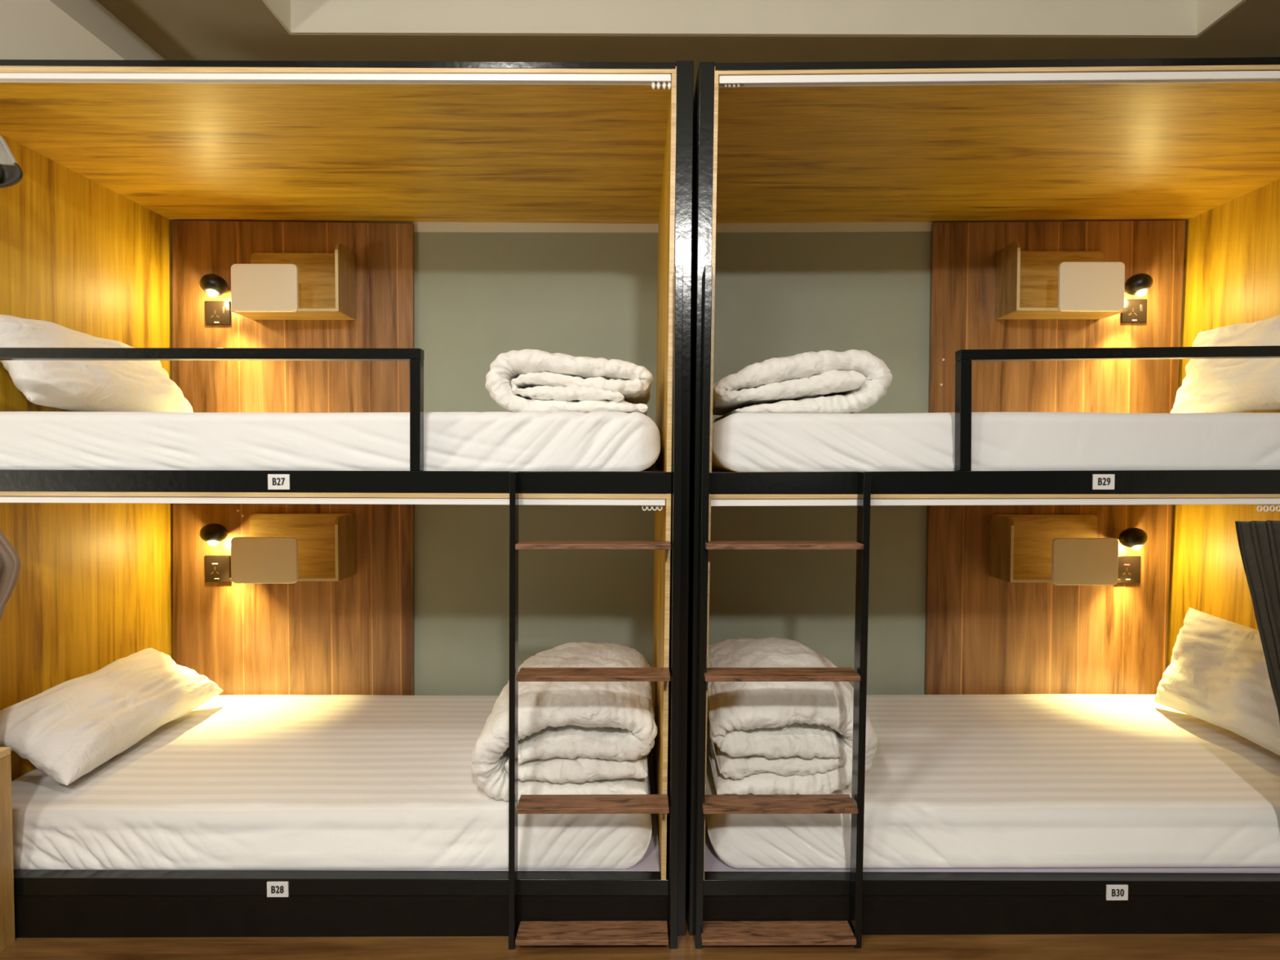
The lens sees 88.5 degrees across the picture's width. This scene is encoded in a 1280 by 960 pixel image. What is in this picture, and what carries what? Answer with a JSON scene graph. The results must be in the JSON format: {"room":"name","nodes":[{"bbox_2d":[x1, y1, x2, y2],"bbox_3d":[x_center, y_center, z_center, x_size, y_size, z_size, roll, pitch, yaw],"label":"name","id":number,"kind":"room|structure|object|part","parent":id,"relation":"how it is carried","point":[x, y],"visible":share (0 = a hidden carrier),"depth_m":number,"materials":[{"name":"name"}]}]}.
{"room":"dormitory","nodes":[
{"label":"dormitory","id":0,"kind":"room"},
{"bbox_2d":[0,909,1279,959],"bbox_3d":[-0.001,1.253,0.141,8.400,0.100,5.320,0,1,0],"label":"floor","id":1,"kind":"structure","parent":0,"point":[1064,946],"depth_m":1.63,"materials":[{"name":"brown wood"}]},
{"bbox_2d":[0,746,15,952],"bbox_3d":[-1.799,0.924,1.403,0.445,0.497,0.498,0,1,0],"label":"locker","id":2,"kind":"object","parent":1,"relation":"on","point":[6,872],"visible":1,"depth_m":1.64,"materials":[{"name":"brown wood"}]},
{"bbox_2d":[0,59,693,937],"bbox_3d":[-0.929,0.059,2.158,2.119,2.233,1.020,0,1,0],"label":"bunk bed","id":3,"kind":"object","parent":1,"relation":"on","point":[108,153],"visible":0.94,"depth_m":2.03,"materials":[{"name":"brown wood"}]},
{"bbox_2d":[0,529,21,622],"bbox_3d":[-1.737,0.475,1.690,0.278,0.789,0.044,0,1,0],"label":"curtain","id":4,"kind":"object","parent":3,"relation":"hanging from","point":[10,560],"visible":1,"depth_m":1.70,"materials":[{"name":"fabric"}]},
{"bbox_2d":[0,134,22,187],"bbox_3d":[-1.738,-0.875,1.695,0.274,0.231,0.041,0,1,0],"label":"lamp","id":5,"kind":"object","parent":3,"relation":"hanging from","point":[10,175],"visible":1,"depth_m":1.71,"materials":[{"name":"black metal"}]},
{"bbox_3d":[-1.899,0.058,2.154,0.042,2.191,1.017,0,1,0],"label":"panel","id":6,"kind":"part","parent":3,"relation":"part of","materials":[{"name":"brown wood"}]},
{"bbox_3d":[-1.244,-0.177,1.659,1.390,0.309,0.030,0,1,0],"label":"guard rail","id":7,"kind":"part","parent":3,"relation":"part of","materials":[{"name":"black metal"}]},
{"bbox_2d":[199,273,227,297],"bbox_3d":[-1.670,-0.758,2.572,0.102,0.088,0.104,0,1,0],"label":"reading lamp","id":8,"kind":"object","parent":3,"relation":"attached to","point":[214,285],"visible":1,"depth_m":2.54,"materials":[{"name":"black plastic"}]},
{"bbox_2d":[199,523,227,545],"bbox_3d":[-1.685,0.214,2.595,0.102,0.088,0.104,0,1,0],"label":"reading lamp","id":9,"kind":"object","parent":3,"relation":"attached to","point":[212,533],"visible":1,"depth_m":2.56,"materials":[{"name":"black plastic"}]},
{"bbox_2d":[204,555,230,582],"bbox_3d":[-1.702,0.357,2.646,0.098,0.107,0.009,0,1,0],"label":"wall socket","id":10,"kind":"object","parent":3,"relation":"attached to","point":[217,567],"visible":1,"depth_m":2.64,"materials":[{"name":"black"}]},
{"bbox_2d":[204,301,230,324],"bbox_3d":[-1.686,-0.667,2.621,0.097,0.094,0.009,0,1,0],"label":"wall socket","id":11,"kind":"object","parent":3,"relation":"attached to","point":[216,313],"visible":1,"depth_m":2.62,"materials":[{"name":"black plastic"}]},
{"bbox_2d":[266,881,288,897],"bbox_3d":[-0.921,1.041,1.672,0.054,0.039,0.010,0,1,0],"label":"number plate","id":12,"kind":"object","parent":3,"relation":"attached to","point":[274,889],"visible":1,"depth_m":1.67,"materials":[{"name":"white plastic"}]},
{"bbox_2d":[267,474,289,489],"bbox_3d":[-0.904,0.005,1.644,0.054,0.038,0.004,0,1,0],"label":"number plate","id":13,"kind":"object","parent":3,"relation":"attached to","point":[275,482],"visible":1,"depth_m":1.64,"materials":[{"name":"white plastic"}]},
{"bbox_2d":[229,513,355,583],"bbox_3d":[-1.359,0.264,2.569,0.416,0.254,0.162,0,1,0],"label":"wall box","id":14,"kind":"object","parent":3,"relation":"attached to","point":[279,548],"visible":1,"depth_m":2.57,"materials":[{"name":"brown wood"}]},
{"bbox_3d":[-1.426,0.305,2.495,0.249,0.176,0.014,0,1,0],"label":"panel","id":15,"kind":"part","parent":14,"relation":"part of","materials":[{"name":"beige laminate"}]},
{"bbox_2d":[230,243,355,319],"bbox_3d":[-1.343,-0.768,2.544,0.409,0.266,0.162,0,1,0],"label":"wall box","id":16,"kind":"object","parent":3,"relation":"attached to","point":[273,286],"visible":1,"depth_m":2.52,"materials":[{"name":"brown wood"}]},
{"bbox_3d":[-1.411,-0.722,2.471,0.248,0.178,0.014,0,1,0],"label":"panel","id":17,"kind":"part","parent":16,"relation":"part of","materials":[{"name":"beige laminate"}]},
{"bbox_3d":[-1.401,-0.063,2.652,0.988,1.946,0.020,0,1,0],"label":"headboard panel","id":18,"kind":"part","parent":3,"relation":"part of","materials":[{"name":"brown wood"}]},
{"bbox_2d":[0,411,660,471],"bbox_3d":[-0.913,-0.112,2.162,1.933,0.161,0.959,0,1,0],"label":"mattress","id":19,"kind":"object","parent":3,"relation":"on","point":[458,441],"visible":0.97,"depth_m":1.69,"materials":[{"name":"white fabric"}]},
{"bbox_2d":[0,314,192,412],"bbox_3d":[-1.758,-0.343,2.134,0.244,0.270,0.685,0,1,0],"label":"pillow","id":20,"kind":"object","parent":19,"relation":"on","point":[76,385],"visible":0.73,"depth_m":1.98,"materials":[{"name":"white fabric"}]},
{"bbox_2d":[484,349,653,415],"bbox_3d":[-0.200,-0.284,2.060,0.473,0.186,0.534,0,1,0],"label":"duvet","id":21,"kind":"object","parent":19,"relation":"on","point":[522,380],"visible":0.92,"depth_m":1.81,"materials":[{"name":"white fabric"}]},
{"bbox_2d":[11,694,651,870],"bbox_3d":[-0.930,0.938,2.189,1.921,0.139,0.957,0,1,0],"label":"mattress","id":22,"kind":"object","parent":3,"relation":"on","point":[233,782],"visible":0.81,"depth_m":1.80,"materials":[{"name":"white fabric"}]},
{"bbox_2d":[0,648,223,785],"bbox_3d":[-1.724,0.743,2.155,0.286,0.242,0.695,0,1,0],"label":"pillow","id":23,"kind":"object","parent":22,"relation":"on","point":[71,728],"visible":1,"depth_m":2.01,"materials":[{"name":"white fabric"}]},
{"bbox_2d":[471,641,657,800],"bbox_3d":[-0.212,0.721,2.084,0.520,0.303,0.615,0,1,0],"label":"duvet","id":24,"kind":"object","parent":22,"relation":"on","point":[575,737],"visible":0.83,"depth_m":1.81,"materials":[{"name":"white fabric"}]},
{"bbox_3d":[-0.901,-1.028,2.139,1.955,0.020,1.002,0,1,0],"label":"roof panel","id":25,"kind":"part","parent":3,"relation":"part of","materials":[{"name":"brown wood"}]},
{"bbox_3d":[-0.930,0.004,1.666,2.020,0.062,0.040,0,1,0],"label":"rail","id":26,"kind":"part","parent":3,"relation":"part of","materials":[{"name":"black metal"}]},
{"bbox_3d":[-0.905,-1.028,1.641,1.986,0.020,0.040,0,1,0],"label":"rail","id":27,"kind":"part","parent":3,"relation":"part of","materials":[{"name":"black metal"}]},
{"bbox_3d":[-0.954,1.035,1.690,2.056,0.054,0.037,0,1,0],"label":"rail","id":28,"kind":"part","parent":3,"relation":"part of","materials":[{"name":"black metal"}]},
{"bbox_3d":[-0.956,1.121,1.685,2.060,0.131,0.024,0,1,0],"label":"panel","id":29,"kind":"part","parent":3,"relation":"part of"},
{"bbox_2d":[508,266,683,949],"bbox_3d":[-0.112,0.410,1.623,0.433,1.861,0.071,0,1,0],"label":"ladder","id":30,"kind":"object","parent":3,"relation":"attached to","point":[529,932],"visible":1,"depth_m":1.62,"materials":[{"name":"black metal"}]},
{"bbox_3d":[0.069,0.058,2.164,0.039,2.191,1.017,0,1,0],"label":"panel","id":31,"kind":"part","parent":3,"relation":"part of","materials":[{"name":"brown wood"}]},
{"bbox_3d":[0.100,0.047,2.185,0.061,2.211,0.974,0,1,0],"label":"panel","id":32,"kind":"part","parent":3,"relation":"part of","materials":[{"name":"brown wood"}]},
{"bbox_3d":[0.103,0.062,1.675,0.060,2.206,0.045,0,1,0],"label":"post","id":33,"kind":"part","parent":3,"relation":"part of","materials":[{"name":"black metal"}]},
{"bbox_2d":[685,57,1279,935],"bbox_3d":[1.199,0.054,2.168,2.153,2.257,1.020,0,1,0],"label":"bunk bed","id":34,"kind":"object","parent":1,"relation":"on","point":[1086,148],"visible":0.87,"depth_m":2.12,"materials":[{"name":"brown wood"}]},
{"bbox_3d":[0.153,0.047,2.185,0.061,2.211,0.974,0,1,0],"label":"panel","id":35,"kind":"part","parent":34,"relation":"part of","materials":[{"name":"black metal"}]},
{"bbox_3d":[0.156,0.064,1.675,0.061,2.202,0.045,0,1,0],"label":"post","id":36,"kind":"part","parent":34,"relation":"part of","materials":[{"name":"black metal"}]},
{"bbox_2d":[693,266,871,948],"bbox_3d":[0.351,0.411,1.626,0.430,1.863,0.071,0,1,0],"label":"ladder","id":37,"kind":"object","parent":34,"relation":"attached to","point":[705,932],"visible":1,"depth_m":1.62,"materials":[{"name":"black metal"}]},
{"bbox_3d":[1.217,1.129,1.696,2.123,0.132,0.024,0,1,0],"label":"panel","id":38,"kind":"part","parent":34,"relation":"part of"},
{"bbox_3d":[1.214,1.045,1.700,2.118,0.048,0.037,0,1,0],"label":"rail","id":39,"kind":"part","parent":34,"relation":"part of","materials":[{"name":"black metal"}]},
{"bbox_2d":[705,693,1279,868],"bbox_3d":[1.166,0.939,2.198,1.967,0.139,0.954,0,1,0],"label":"mattress","id":40,"kind":"object","parent":34,"relation":"on","point":[1021,780],"visible":0.77,"depth_m":1.83,"materials":[{"name":"white fabric"}]},
{"bbox_2d":[706,636,877,795],"bbox_3d":[0.428,0.699,2.097,0.494,0.342,0.639,0,1,0],"label":"duvet","id":41,"kind":"object","parent":40,"relation":"on","point":[763,737],"visible":0.79,"depth_m":1.81,"materials":[{"name":"white fabric"}]},
{"bbox_2d":[1153,607,1279,755],"bbox_3d":[2.017,0.670,2.162,0.228,0.360,0.659,0,1,0],"label":"pillow","id":42,"kind":"object","parent":40,"relation":"on","point":[1217,673],"visible":0.92,"depth_m":2.21,"materials":[{"name":"white fabric"}]},
{"bbox_3d":[1.216,0.003,1.677,2.100,0.065,0.040,0,1,0],"label":"rail","id":43,"kind":"part","parent":34,"relation":"part of","materials":[{"name":"black metal"}]},
{"bbox_2d":[711,412,1279,471],"bbox_3d":[1.185,-0.112,2.171,1.988,0.161,0.960,0,1,0],"label":"mattress","id":44,"kind":"object","parent":34,"relation":"on","point":[1001,441],"visible":0.91,"depth_m":1.70,"materials":[{"name":"white fabric"}]},
{"bbox_2d":[712,349,892,422],"bbox_3d":[0.457,-0.286,2.061,0.508,0.190,0.535,0,1,0],"label":"duvet","id":45,"kind":"object","parent":44,"relation":"on","point":[851,381],"visible":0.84,"depth_m":1.82,"materials":[{"name":"white fabric"}]},
{"bbox_2d":[1170,314,1279,413],"bbox_3d":[2.080,-0.386,2.171,0.208,0.335,0.660,0,1,0],"label":"pillow","id":46,"kind":"object","parent":44,"relation":"on","point":[1211,385],"visible":0.84,"depth_m":2.22,"materials":[{"name":"white fabric"}]},
{"bbox_3d":[1.221,-1.038,1.651,2.071,0.048,0.040,0,1,0],"label":"rail","id":47,"kind":"part","parent":34,"relation":"part of","materials":[{"name":"black metal"}]},
{"bbox_3d":[1.202,-1.033,2.149,2.018,0.029,1.002,0,1,0],"label":"roof panel","id":48,"kind":"part","parent":34,"relation":"part of","materials":[{"name":"brown wood"}]},
{"bbox_3d":[1.679,-0.064,2.667,1.023,1.959,0.020,0,1,0],"label":"headboard panel","id":49,"kind":"part","parent":34,"relation":"part of","materials":[{"name":"brown wood"}]},
{"bbox_2d":[989,514,1121,585],"bbox_3d":[1.634,0.271,2.584,0.429,0.258,0.162,0,1,0],"label":"wall box","id":50,"kind":"object","parent":34,"relation":"attached to","point":[1057,549],"visible":1,"depth_m":2.58,"materials":[{"name":"brown wood"}]},
{"bbox_3d":[1.701,0.312,2.511,0.249,0.180,0.014,0,1,0],"label":"panel","id":51,"kind":"part","parent":50,"relation":"part of","materials":[{"name":"beige laminate"}]},
{"bbox_2d":[995,241,1127,319],"bbox_3d":[1.641,-0.777,2.558,0.424,0.273,0.162,0,1,0],"label":"wall box","id":52,"kind":"object","parent":34,"relation":"attached to","point":[1030,285],"visible":1,"depth_m":2.54,"materials":[{"name":"brown wood"}]},
{"bbox_3d":[1.708,-0.731,2.486,0.247,0.185,0.014,0,1,0],"label":"panel","id":53,"kind":"part","parent":52,"relation":"part of","materials":[{"name":"beige laminate"}]},
{"bbox_2d":[1092,474,1115,489],"bbox_3d":[1.168,0.005,1.654,0.054,0.039,0.004,0,1,0],"label":"number plate","id":54,"kind":"object","parent":34,"relation":"attached to","point":[1100,482],"visible":1,"depth_m":1.65,"materials":[{"name":"white plastic"}]},
{"bbox_2d":[1106,884,1128,900],"bbox_3d":[1.221,1.056,1.683,0.054,0.039,0.010,0,1,0],"label":"number plate","id":55,"kind":"object","parent":34,"relation":"attached to","point":[1113,892],"visible":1,"depth_m":1.68,"materials":[{"name":"white plastic"}]},
{"bbox_3d":[1.538,-0.185,1.673,1.464,0.324,0.030,0,1,0],"label":"guard rail","id":56,"kind":"part","parent":34,"relation":"part of","materials":[{"name":"black metal"}]},
{"bbox_2d":[1117,555,1141,582],"bbox_3d":[1.980,0.363,2.664,0.100,0.109,0.009,0,1,0],"label":"wall socket","id":57,"kind":"object","parent":34,"relation":"attached to","point":[1129,566],"visible":0.72,"depth_m":2.66,"materials":[{"name":"black"}]},
{"bbox_2d":[1118,527,1147,549],"bbox_3d":[1.966,0.233,2.613,0.109,0.088,0.104,0,1,0],"label":"reading lamp","id":58,"kind":"object","parent":34,"relation":"attached to","point":[1135,538],"visible":1,"depth_m":2.58,"materials":[{"name":"black plastic"}]},
{"bbox_2d":[1121,298,1146,322],"bbox_3d":[1.986,-0.680,2.639,0.098,0.093,0.009,0,1,0],"label":"wall socket","id":59,"kind":"object","parent":34,"relation":"attached to","point":[1136,312],"visible":0.86,"depth_m":2.63,"materials":[{"name":"black"}]},
{"bbox_2d":[1124,273,1152,296],"bbox_3d":[1.968,-0.766,2.589,0.109,0.088,0.104,0,1,0],"label":"reading lamp","id":60,"kind":"object","parent":34,"relation":"attached to","point":[1138,284],"visible":0.99,"depth_m":2.56,"materials":[{"name":"black plastic"}]},
{"bbox_3d":[2.192,0.058,2.174,0.070,2.191,1.017,0,1,0],"label":"panel","id":61,"kind":"part","parent":34,"relation":"part of","materials":[{"name":"brown wood"}]},
{"bbox_2d":[1235,520,1279,722],"bbox_3d":[1.783,0.534,1.708,0.479,0.874,0.034,0,1,0],"label":"curtain","id":62,"kind":"object","parent":34,"relation":"hanging from","point":[1259,541],"visible":1,"depth_m":1.70,"materials":[{"name":"black fabric"}]},
{"bbox_2d":[171,220,1186,695],"bbox_3d":[-0.013,-0.353,2.722,8.400,2.986,0.120,0,1,0],"label":"wall","id":63,"kind":"structure","parent":0,"point":[480,296],"depth_m":2.67,"materials":[{"name":"grey paint"}]},
{"bbox_2d":[0,0,165,60],"bbox_3d":[-2.945,-1.558,0.008,2.510,0.446,5.220,0,1,0],"label":"wall","id":64,"kind":"structure","parent":63,"relation":"attached to","point":[30,29],"depth_m":2.06,"materials":[{"name":"white paint"}]},
{"bbox_2d":[413,222,657,232],"bbox_3d":[-0.411,-1.017,2.642,0.998,0.041,0.004,0,1,0],"label":"trim","id":65,"kind":"structure","parent":63,"relation":"attached to","point":[418,226],"depth_m":2.64,"materials":[{"name":"beige paint"}]},
{"bbox_2d":[96,0,1279,97],"bbox_3d":[1.255,-1.616,0.027,5.890,0.330,5.220,0,1,0],"label":"ceiling","id":66,"kind":"structure","parent":63,"relation":"attached to","point":[176,29],"depth_m":2.28,"materials":[{"name":"beige paint"}]},
{"bbox_2d":[715,222,932,232],"bbox_3d":[0.673,-1.018,2.647,1.007,0.043,0.004,0,1,0],"label":"trim","id":67,"kind":"structure","parent":63,"relation":"attached to","point":[852,226],"depth_m":2.65,"materials":[{"name":"beige paint"}]},
{"bbox_3d":[0.000,-1.831,0.015,8.400,0.100,5.220,0,1,0],"label":"ceiling","id":68,"kind":"structure","parent":0,"visible":0},
{"bbox_2d":[261,0,1246,37],"bbox_3d":[0.367,-1.612,-0.181,3.083,0.329,4.812,0,1,0],"label":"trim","id":69,"kind":"structure","parent":68,"relation":"attached to","point":[792,18],"depth_m":2.21,"materials":[{"name":"beige paint"}]}
]}

